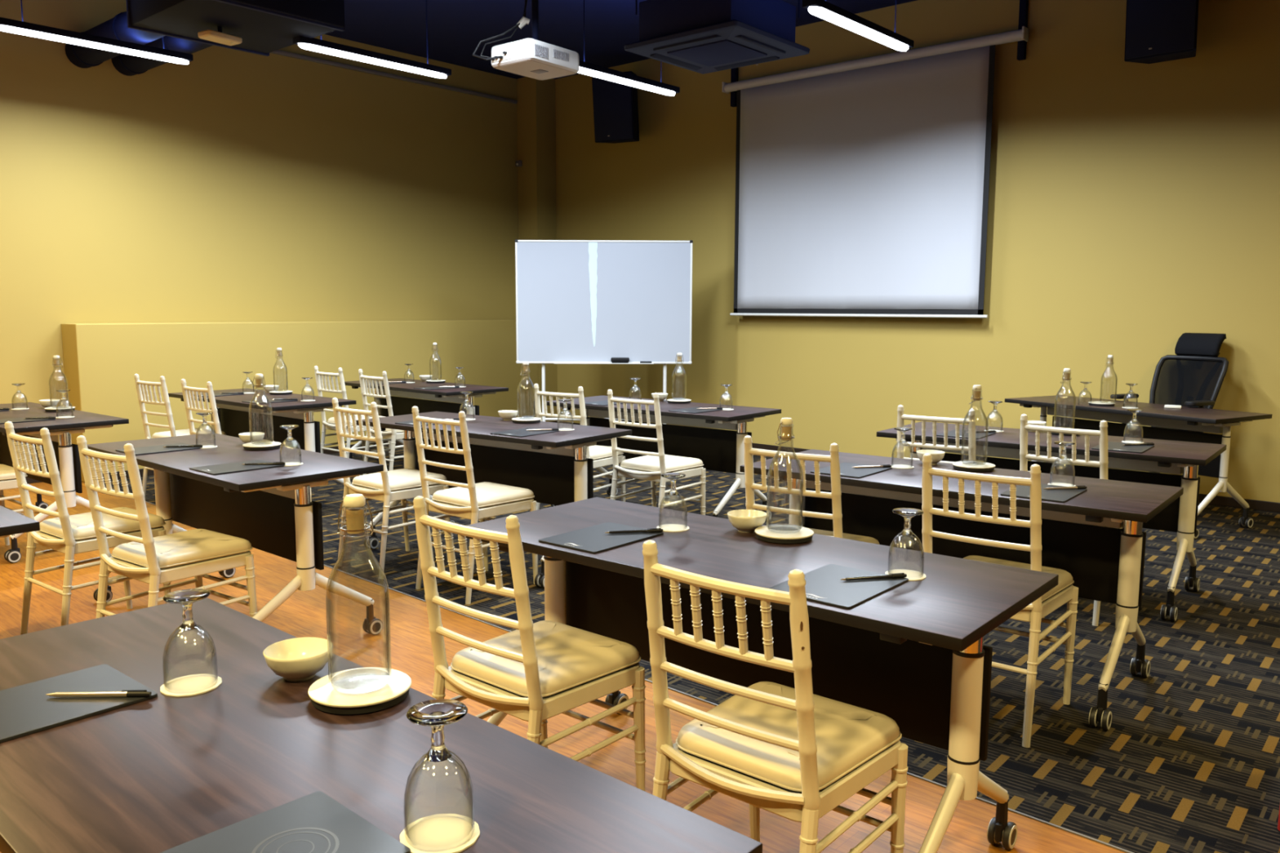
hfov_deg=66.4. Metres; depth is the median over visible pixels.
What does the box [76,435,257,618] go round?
chair
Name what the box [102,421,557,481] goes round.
baseboard
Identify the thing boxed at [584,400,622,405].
notepad
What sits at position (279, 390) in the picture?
bottle
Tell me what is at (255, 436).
candy bowl
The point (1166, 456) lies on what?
table
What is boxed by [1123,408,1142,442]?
water goblet
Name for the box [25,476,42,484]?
baseboard
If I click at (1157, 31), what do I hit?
wall speaker
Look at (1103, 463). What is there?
chair
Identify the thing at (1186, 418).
table
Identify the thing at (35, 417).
pen
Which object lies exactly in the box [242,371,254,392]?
water goblet
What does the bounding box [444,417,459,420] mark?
pen
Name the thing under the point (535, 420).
coaster
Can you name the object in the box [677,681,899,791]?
seat cushion
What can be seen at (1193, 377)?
office chair
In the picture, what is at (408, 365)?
water goblet
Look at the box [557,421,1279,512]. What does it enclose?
baseboard
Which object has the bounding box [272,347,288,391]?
glass bottle
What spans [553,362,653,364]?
tray
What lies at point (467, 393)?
water goblet
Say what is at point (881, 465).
pen
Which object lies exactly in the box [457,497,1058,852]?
table
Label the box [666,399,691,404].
coaster
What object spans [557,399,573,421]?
water goblet
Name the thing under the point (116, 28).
duct
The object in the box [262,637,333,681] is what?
candy bowl
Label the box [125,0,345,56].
box
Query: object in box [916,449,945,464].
candy bowl
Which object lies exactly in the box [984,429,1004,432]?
coaster
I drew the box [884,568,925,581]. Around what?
coaster
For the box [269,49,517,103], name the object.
rail
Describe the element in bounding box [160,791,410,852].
notepad
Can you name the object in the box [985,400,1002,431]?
water goblet
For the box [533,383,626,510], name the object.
chair
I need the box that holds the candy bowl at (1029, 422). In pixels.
[1027,420,1046,431]
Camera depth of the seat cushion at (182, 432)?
7.05 m
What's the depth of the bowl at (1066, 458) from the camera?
3.60 m
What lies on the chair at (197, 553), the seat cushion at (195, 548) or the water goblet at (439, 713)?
the seat cushion at (195, 548)
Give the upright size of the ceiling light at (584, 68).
0.790 m
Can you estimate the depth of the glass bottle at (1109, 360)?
6.59 m
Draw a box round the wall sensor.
[515,160,522,167]
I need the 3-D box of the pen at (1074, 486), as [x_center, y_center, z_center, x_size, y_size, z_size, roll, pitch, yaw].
[1.528,0.220,3.518,0.170,0.012,0.010,-1,7,-10]
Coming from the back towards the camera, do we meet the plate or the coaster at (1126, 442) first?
the coaster at (1126, 442)
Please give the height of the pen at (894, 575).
0.012 m
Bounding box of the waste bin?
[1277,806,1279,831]
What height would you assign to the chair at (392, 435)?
0.918 m
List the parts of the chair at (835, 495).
leg, rail, rail, rail, leg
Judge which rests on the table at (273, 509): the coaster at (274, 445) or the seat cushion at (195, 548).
the coaster at (274, 445)
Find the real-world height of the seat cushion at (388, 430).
0.052 m
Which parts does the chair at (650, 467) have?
leg, rail, rail, rail, rail, leg, leg, seat frame, leg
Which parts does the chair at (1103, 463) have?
leg, rail, rail, leg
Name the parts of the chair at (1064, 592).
leg, rail, rail, rail, leg, seat frame, leg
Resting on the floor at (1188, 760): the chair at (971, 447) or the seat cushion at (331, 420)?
the chair at (971, 447)
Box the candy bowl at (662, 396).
[651,392,667,401]
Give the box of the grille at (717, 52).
[666,40,767,66]
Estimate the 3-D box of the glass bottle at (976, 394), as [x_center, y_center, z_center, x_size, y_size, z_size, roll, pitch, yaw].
[1.362,-0.008,3.969,0.101,0.321,0.101,4,8,30]
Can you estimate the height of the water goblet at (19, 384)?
0.160 m
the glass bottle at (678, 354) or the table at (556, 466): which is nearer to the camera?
the table at (556, 466)
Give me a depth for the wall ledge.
8.80 m
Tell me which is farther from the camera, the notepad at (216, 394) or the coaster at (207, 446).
the notepad at (216, 394)
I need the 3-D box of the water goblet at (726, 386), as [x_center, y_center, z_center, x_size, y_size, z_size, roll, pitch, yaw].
[0.555,-0.191,6.291,0.085,0.160,0.085,-1,7,-8]
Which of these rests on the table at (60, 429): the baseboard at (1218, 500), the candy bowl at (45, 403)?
the candy bowl at (45, 403)
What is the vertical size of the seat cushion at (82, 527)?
0.052 m
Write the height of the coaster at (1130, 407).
0.002 m
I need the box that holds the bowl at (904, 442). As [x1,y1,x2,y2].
[891,442,912,466]
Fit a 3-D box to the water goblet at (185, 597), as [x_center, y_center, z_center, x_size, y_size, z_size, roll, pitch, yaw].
[-0.773,0.365,1.675,0.085,0.160,0.085,-1,7,-12]
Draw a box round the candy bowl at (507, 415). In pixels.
[497,409,517,420]
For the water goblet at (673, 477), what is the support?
on the coaster at (666, 527)
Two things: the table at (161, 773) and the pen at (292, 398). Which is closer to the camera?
the table at (161, 773)
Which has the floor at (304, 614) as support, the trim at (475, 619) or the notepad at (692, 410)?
the trim at (475, 619)
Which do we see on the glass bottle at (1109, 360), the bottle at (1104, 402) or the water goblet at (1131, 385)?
the bottle at (1104, 402)
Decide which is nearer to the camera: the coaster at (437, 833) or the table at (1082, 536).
the coaster at (437, 833)
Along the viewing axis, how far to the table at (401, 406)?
8.20 m
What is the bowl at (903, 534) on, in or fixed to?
on the water goblet at (908, 513)
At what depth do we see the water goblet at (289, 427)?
4.03 m
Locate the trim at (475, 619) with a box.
[98,484,1133,852]
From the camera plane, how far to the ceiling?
8.95 m
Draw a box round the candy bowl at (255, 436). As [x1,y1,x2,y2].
[238,431,264,443]
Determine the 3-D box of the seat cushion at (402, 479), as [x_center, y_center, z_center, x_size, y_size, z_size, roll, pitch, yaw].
[-1.312,0.284,5.319,0.391,0.052,0.398,6,9,40]
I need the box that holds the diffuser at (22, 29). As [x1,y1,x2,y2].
[0,24,189,64]
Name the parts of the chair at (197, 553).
leg, rail, rail, rail, rail, leg, seat frame, leg, leg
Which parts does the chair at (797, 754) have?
leg, rail, rail, rail, rail, leg, seat frame, leg, leg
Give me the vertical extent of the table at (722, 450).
0.744 m
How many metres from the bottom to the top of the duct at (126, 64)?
0.252 m
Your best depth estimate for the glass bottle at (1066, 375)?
5.08 m
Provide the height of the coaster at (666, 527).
0.002 m
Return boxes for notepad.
[0,416,55,423]
[0,663,157,742]
[115,443,202,455]
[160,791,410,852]
[189,459,284,475]
[193,391,244,396]
[241,398,297,404]
[366,381,406,384]
[395,417,444,426]
[413,386,459,390]
[490,427,559,437]
[538,522,663,553]
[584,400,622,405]
[668,407,723,413]
[767,564,908,608]
[810,462,892,478]
[936,429,995,439]
[1000,484,1087,502]
[1091,441,1154,453]
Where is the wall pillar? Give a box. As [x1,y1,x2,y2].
[516,76,557,422]
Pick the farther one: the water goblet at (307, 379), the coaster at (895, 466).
the water goblet at (307, 379)
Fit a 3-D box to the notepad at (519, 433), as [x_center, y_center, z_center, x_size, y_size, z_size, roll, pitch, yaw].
[-0.599,0.029,5.099,0.214,0.006,0.300,5,9,36]
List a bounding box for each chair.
[0,464,28,545]
[4,421,171,634]
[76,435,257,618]
[133,373,226,499]
[180,378,274,441]
[314,365,393,470]
[332,397,449,578]
[358,368,404,475]
[412,405,537,604]
[413,495,645,791]
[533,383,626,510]
[607,389,706,515]
[642,539,907,852]
[743,435,879,544]
[897,404,976,463]
[921,453,1078,747]
[1019,413,1122,626]
[1110,333,1229,505]
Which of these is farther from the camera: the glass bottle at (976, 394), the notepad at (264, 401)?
the notepad at (264, 401)
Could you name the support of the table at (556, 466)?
on the floor at (1188, 760)
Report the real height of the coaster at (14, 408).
0.002 m
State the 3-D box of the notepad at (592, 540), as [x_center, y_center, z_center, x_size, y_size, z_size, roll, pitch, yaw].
[-0.108,0.313,2.776,0.214,0.006,0.300,6,9,39]
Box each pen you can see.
[22,417,55,418]
[45,689,151,697]
[163,444,202,447]
[220,391,244,393]
[241,462,285,465]
[271,398,297,399]
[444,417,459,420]
[528,428,559,431]
[604,528,662,533]
[696,407,722,408]
[840,573,906,580]
[852,464,891,468]
[966,430,995,432]
[1043,485,1087,489]
[1123,442,1154,445]
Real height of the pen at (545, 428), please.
0.012 m
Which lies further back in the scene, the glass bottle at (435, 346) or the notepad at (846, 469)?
the glass bottle at (435, 346)
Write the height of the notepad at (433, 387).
0.006 m
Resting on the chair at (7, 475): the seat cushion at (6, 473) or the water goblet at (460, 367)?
the seat cushion at (6, 473)
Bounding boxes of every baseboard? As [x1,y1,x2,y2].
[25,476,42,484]
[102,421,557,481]
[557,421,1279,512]
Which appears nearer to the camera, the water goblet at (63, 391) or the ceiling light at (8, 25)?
the water goblet at (63, 391)
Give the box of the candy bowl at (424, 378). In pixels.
[418,375,432,382]
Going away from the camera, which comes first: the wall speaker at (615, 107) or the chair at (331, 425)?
the chair at (331, 425)
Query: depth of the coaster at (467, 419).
5.69 m
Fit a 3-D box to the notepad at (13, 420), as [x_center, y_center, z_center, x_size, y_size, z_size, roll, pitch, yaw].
[-3.524,-0.036,5.558,0.214,0.006,0.300,6,9,42]
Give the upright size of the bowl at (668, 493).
0.107 m
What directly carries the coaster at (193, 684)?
on the table at (161, 773)
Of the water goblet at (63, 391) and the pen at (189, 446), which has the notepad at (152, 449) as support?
the pen at (189, 446)
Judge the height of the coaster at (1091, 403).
0.020 m
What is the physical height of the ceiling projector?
1.200 m
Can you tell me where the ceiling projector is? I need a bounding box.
[471,0,578,79]
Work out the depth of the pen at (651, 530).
2.81 m
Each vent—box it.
[534,44,568,62]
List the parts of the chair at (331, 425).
leg, rail, rail, rail, leg, seat frame, leg, leg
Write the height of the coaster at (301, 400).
0.002 m
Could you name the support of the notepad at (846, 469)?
on the table at (1082, 536)
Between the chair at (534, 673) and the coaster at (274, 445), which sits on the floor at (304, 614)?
the chair at (534, 673)
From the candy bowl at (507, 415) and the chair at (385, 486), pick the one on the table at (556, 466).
the candy bowl at (507, 415)
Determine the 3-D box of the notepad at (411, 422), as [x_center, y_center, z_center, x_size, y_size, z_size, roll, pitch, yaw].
[-1.201,-0.026,5.538,0.214,0.006,0.300,5,8,35]
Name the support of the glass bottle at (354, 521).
on the plate
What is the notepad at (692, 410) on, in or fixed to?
on the table at (722, 450)
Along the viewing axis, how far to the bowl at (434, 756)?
1.19 m
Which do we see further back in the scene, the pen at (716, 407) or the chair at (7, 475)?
the pen at (716, 407)
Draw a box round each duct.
[65,11,164,68]
[111,35,213,75]
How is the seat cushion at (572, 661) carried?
on the chair at (534, 673)
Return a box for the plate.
[307,666,411,714]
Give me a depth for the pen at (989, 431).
5.12 m
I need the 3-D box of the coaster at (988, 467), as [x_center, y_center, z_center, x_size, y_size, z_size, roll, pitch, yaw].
[1.361,0.164,3.990,0.167,0.020,0.167,6,9,41]
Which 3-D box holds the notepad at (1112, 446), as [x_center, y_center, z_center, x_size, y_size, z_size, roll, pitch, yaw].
[2.284,0.097,4.621,0.214,0.006,0.300,6,9,37]
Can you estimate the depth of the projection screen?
8.51 m
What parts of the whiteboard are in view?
leg, board panel, board frame, leg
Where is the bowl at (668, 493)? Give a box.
[658,493,687,527]
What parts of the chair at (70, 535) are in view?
leg, rail, rail, rail, rail, leg, seat frame, leg, leg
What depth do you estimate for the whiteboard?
9.30 m
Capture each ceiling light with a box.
[0,0,193,64]
[293,0,451,79]
[577,0,679,96]
[802,0,913,51]
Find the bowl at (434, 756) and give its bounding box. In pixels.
[404,750,474,844]
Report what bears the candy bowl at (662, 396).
on the table at (722, 450)
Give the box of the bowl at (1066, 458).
[1049,457,1075,485]
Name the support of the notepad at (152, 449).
on the table at (273, 509)
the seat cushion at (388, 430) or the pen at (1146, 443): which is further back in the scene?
the seat cushion at (388, 430)
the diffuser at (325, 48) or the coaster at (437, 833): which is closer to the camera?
the coaster at (437, 833)
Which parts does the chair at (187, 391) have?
leg, rail, rail, rail, rail, leg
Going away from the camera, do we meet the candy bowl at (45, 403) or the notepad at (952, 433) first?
the notepad at (952, 433)
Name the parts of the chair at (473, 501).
leg, rail, rail, rail, rail, leg, seat frame, leg, leg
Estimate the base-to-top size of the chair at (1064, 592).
0.918 m
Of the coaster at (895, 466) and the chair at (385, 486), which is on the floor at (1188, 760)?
the chair at (385, 486)
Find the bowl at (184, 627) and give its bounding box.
[162,623,217,690]
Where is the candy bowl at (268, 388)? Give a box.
[262,385,279,392]
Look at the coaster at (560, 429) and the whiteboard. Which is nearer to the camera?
the coaster at (560, 429)
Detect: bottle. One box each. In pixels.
[48,355,69,408]
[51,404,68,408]
[248,373,273,444]
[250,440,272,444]
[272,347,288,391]
[275,389,287,391]
[325,493,391,690]
[429,342,441,380]
[517,361,535,418]
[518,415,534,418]
[671,352,686,399]
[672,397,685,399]
[766,417,803,531]
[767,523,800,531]
[960,385,988,465]
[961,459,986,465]
[1053,368,1075,428]
[1099,355,1117,403]
[1100,400,1115,403]
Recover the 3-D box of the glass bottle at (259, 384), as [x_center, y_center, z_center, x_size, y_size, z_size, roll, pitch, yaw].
[-1.741,-0.082,4.488,0.101,0.321,0.101,-4,8,-32]
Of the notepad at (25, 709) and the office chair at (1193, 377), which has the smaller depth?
the notepad at (25, 709)
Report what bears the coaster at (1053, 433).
on the table at (1166, 456)
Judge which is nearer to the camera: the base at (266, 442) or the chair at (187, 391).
the base at (266, 442)
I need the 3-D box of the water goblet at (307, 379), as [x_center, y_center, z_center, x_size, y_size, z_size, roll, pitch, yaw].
[-2.305,-0.260,6.781,0.085,0.160,0.085,1,7,8]
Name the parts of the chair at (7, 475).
leg, seat frame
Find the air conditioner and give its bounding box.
[624,0,809,74]
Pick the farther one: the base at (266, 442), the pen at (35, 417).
the pen at (35, 417)
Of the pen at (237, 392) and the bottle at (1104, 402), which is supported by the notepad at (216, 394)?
the pen at (237, 392)
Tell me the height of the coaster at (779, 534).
0.020 m
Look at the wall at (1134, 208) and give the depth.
7.71 m
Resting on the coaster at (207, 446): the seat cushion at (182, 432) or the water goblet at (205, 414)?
the water goblet at (205, 414)
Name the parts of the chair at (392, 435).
leg, rail, rail, rail, seat frame, leg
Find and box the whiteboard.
[514,239,693,424]
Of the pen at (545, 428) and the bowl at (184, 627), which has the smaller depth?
the bowl at (184, 627)
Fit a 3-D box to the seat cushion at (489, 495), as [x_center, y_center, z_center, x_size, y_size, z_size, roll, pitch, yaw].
[-0.790,0.337,4.897,0.391,0.052,0.398,6,9,40]
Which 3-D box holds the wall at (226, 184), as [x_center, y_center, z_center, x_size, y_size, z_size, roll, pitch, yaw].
[-4.949,-1.509,7.433,0.120,3.960,11.150,6,9,41]
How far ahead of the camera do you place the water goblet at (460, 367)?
8.00 m
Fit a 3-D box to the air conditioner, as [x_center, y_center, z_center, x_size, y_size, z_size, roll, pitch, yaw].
[0.554,-3.035,6.936,0.980,0.774,0.940,6,9,40]
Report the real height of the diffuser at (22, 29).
0.024 m
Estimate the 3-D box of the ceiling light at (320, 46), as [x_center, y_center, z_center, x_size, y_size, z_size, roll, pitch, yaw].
[-1.922,-3.047,7.113,0.095,0.790,1.280,6,9,41]
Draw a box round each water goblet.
[11,382,27,404]
[56,389,73,417]
[162,588,217,690]
[195,411,215,444]
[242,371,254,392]
[279,424,302,462]
[301,377,314,399]
[404,364,413,376]
[404,698,474,844]
[454,366,465,386]
[459,391,474,412]
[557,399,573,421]
[629,377,641,394]
[658,472,687,527]
[719,384,733,408]
[887,507,924,576]
[891,426,912,466]
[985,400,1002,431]
[1049,440,1075,485]
[1077,381,1091,404]
[1123,382,1137,403]
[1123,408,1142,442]
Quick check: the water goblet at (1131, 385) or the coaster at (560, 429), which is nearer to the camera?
the coaster at (560, 429)
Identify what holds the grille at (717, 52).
attached to the air conditioner
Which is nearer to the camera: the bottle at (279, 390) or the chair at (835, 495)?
the chair at (835, 495)
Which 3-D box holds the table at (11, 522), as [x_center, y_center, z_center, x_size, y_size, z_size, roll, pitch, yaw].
[-2.597,0.622,3.279,1.533,0.744,0.670,6,9,41]
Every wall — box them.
[0,0,518,406]
[555,0,1279,502]
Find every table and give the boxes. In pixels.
[0,402,128,563]
[0,505,39,537]
[0,597,762,852]
[87,432,383,635]
[168,388,356,484]
[339,377,508,458]
[355,411,631,588]
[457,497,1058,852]
[546,395,781,519]
[739,448,1183,730]
[876,422,1226,621]
[1004,395,1271,538]
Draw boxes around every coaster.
[11,408,29,409]
[44,406,75,412]
[55,416,75,417]
[160,673,222,697]
[200,444,217,448]
[242,441,281,450]
[269,390,293,395]
[284,462,302,466]
[301,400,315,401]
[400,813,479,852]
[426,379,445,382]
[465,417,475,420]
[511,417,541,423]
[559,428,574,431]
[656,524,688,532]
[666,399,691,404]
[722,408,733,410]
[754,524,813,543]
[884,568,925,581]
[891,464,914,468]
[952,461,995,471]
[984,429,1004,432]
[1048,482,1075,486]
[1051,432,1077,435]
[1088,401,1115,406]
[1122,406,1137,408]
[1122,440,1144,444]
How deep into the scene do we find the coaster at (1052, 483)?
3.63 m
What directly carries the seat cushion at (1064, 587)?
on the chair at (1064, 592)
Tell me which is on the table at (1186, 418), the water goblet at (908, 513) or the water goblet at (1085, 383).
the water goblet at (1085, 383)
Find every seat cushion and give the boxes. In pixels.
[0,464,26,480]
[40,506,164,540]
[112,528,251,568]
[151,427,226,438]
[328,414,372,426]
[352,468,446,491]
[372,426,403,432]
[432,481,533,508]
[452,620,639,697]
[589,444,622,460]
[620,454,702,472]
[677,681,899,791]
[808,528,879,544]
[963,555,1072,599]
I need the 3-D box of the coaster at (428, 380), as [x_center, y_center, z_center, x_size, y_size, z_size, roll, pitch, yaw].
[-1.767,-0.390,8.463,0.167,0.020,0.167,6,9,41]
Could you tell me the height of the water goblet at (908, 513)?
0.160 m
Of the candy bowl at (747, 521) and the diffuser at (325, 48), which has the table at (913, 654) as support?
the candy bowl at (747, 521)
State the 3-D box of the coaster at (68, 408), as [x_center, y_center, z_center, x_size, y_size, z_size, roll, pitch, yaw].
[-3.609,-0.108,6.087,0.167,0.020,0.167,6,9,41]
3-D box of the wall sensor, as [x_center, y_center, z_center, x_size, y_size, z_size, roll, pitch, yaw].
[-1.384,-2.995,11.142,0.075,0.065,0.056,6,9,41]
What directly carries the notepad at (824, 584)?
on the table at (913, 654)
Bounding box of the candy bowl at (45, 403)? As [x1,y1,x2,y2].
[39,399,60,408]
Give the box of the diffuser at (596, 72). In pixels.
[577,66,675,96]
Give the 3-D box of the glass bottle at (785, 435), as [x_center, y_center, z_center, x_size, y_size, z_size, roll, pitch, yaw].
[0.411,0.135,2.762,0.101,0.321,0.101,-6,9,-41]
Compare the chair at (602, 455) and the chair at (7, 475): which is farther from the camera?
the chair at (602, 455)
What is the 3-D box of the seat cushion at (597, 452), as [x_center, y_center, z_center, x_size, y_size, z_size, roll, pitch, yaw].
[-0.364,0.162,6.349,0.391,0.052,0.398,5,8,33]
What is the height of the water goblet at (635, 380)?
0.160 m
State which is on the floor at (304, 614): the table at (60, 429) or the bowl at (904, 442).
the table at (60, 429)
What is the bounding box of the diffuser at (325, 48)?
[297,43,446,79]
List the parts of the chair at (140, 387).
leg, rail, rail, rail, rail, leg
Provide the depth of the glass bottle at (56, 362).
6.05 m
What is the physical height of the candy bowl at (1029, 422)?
0.052 m
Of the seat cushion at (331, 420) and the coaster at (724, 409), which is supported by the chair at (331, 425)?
the seat cushion at (331, 420)
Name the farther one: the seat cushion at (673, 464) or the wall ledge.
the wall ledge
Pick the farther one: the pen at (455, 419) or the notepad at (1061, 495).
the pen at (455, 419)
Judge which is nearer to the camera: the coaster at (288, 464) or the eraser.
the coaster at (288, 464)
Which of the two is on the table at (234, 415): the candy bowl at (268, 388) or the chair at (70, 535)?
the candy bowl at (268, 388)
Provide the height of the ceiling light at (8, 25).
0.790 m
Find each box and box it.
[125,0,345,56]
[197,26,242,45]
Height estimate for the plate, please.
0.020 m
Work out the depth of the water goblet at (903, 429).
4.01 m
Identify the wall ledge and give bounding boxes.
[61,319,538,482]
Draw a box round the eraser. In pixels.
[610,357,629,363]
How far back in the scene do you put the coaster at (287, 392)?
7.25 m
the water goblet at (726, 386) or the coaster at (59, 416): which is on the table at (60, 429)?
the coaster at (59, 416)
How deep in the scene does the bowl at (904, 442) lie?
4.03 m
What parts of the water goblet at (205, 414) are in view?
stem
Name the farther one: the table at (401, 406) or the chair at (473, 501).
the table at (401, 406)
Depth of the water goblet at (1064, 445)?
3.60 m
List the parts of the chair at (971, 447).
leg, rail, rail, rail, leg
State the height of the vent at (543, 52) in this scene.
0.062 m
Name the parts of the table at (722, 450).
modesty panel, support arm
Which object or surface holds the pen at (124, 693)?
on the notepad at (25, 709)
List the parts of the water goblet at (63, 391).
stem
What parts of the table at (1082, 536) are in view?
modesty panel, support arm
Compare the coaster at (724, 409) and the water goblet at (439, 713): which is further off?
the coaster at (724, 409)
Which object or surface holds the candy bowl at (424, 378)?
on the table at (401, 406)
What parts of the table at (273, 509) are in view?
modesty panel, support arm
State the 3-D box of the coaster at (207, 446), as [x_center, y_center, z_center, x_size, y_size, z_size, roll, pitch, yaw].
[-2.013,0.095,4.537,0.098,0.002,0.096,-2,7,-17]
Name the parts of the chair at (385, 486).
leg, rail, rail, rail, leg, seat frame, leg, leg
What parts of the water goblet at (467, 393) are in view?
stem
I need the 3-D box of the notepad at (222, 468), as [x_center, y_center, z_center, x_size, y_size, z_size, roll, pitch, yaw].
[-1.630,0.164,3.964,0.214,0.006,0.300,6,9,41]
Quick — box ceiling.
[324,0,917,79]
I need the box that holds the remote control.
[1164,404,1182,408]
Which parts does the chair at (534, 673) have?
leg, rail, rail, rail, rail, leg, seat frame, leg, leg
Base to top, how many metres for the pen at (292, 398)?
0.012 m
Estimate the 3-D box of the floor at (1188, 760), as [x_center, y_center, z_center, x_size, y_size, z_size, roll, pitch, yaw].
[1.200,0.713,6.058,11.260,0.080,5.428,6,9,41]
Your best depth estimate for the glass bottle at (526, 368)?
5.55 m
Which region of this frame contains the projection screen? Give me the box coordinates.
[722,0,1028,318]
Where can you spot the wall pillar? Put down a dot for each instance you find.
(535, 105)
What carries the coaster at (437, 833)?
on the table at (161, 773)
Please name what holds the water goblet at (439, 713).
on the coaster at (437, 833)
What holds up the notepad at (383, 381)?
on the table at (401, 406)
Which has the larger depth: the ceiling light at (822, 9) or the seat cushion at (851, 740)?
the ceiling light at (822, 9)
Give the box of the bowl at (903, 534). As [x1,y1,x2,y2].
[887,533,924,576]
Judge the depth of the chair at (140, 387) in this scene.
6.93 m
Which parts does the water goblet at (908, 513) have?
stem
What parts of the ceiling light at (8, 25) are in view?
hanger rod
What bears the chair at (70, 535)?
on the floor at (304, 614)
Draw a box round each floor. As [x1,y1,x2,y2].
[0,481,1125,852]
[104,448,1279,852]
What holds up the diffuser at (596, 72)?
attached to the ceiling light at (584, 68)
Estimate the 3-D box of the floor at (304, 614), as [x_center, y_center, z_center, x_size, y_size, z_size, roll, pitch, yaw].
[-2.385,1.189,2.040,11.260,0.080,6.060,6,9,41]
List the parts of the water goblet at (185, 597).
stem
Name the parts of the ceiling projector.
port panel, plate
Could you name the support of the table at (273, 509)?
on the floor at (304, 614)
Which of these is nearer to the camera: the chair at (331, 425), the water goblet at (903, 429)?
the water goblet at (903, 429)
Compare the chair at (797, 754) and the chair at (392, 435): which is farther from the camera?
the chair at (392, 435)
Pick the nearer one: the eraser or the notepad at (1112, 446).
the notepad at (1112, 446)
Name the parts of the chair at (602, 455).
leg, rail, rail, leg, seat frame, leg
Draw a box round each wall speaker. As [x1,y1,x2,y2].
[591,71,639,143]
[1124,0,1199,63]
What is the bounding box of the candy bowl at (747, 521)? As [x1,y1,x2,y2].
[727,509,766,533]
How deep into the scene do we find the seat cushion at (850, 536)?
3.90 m
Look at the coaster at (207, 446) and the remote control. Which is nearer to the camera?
the coaster at (207, 446)
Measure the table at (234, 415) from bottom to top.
0.744 m
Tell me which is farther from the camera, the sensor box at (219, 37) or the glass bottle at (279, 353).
the glass bottle at (279, 353)
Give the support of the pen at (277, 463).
on the notepad at (222, 468)

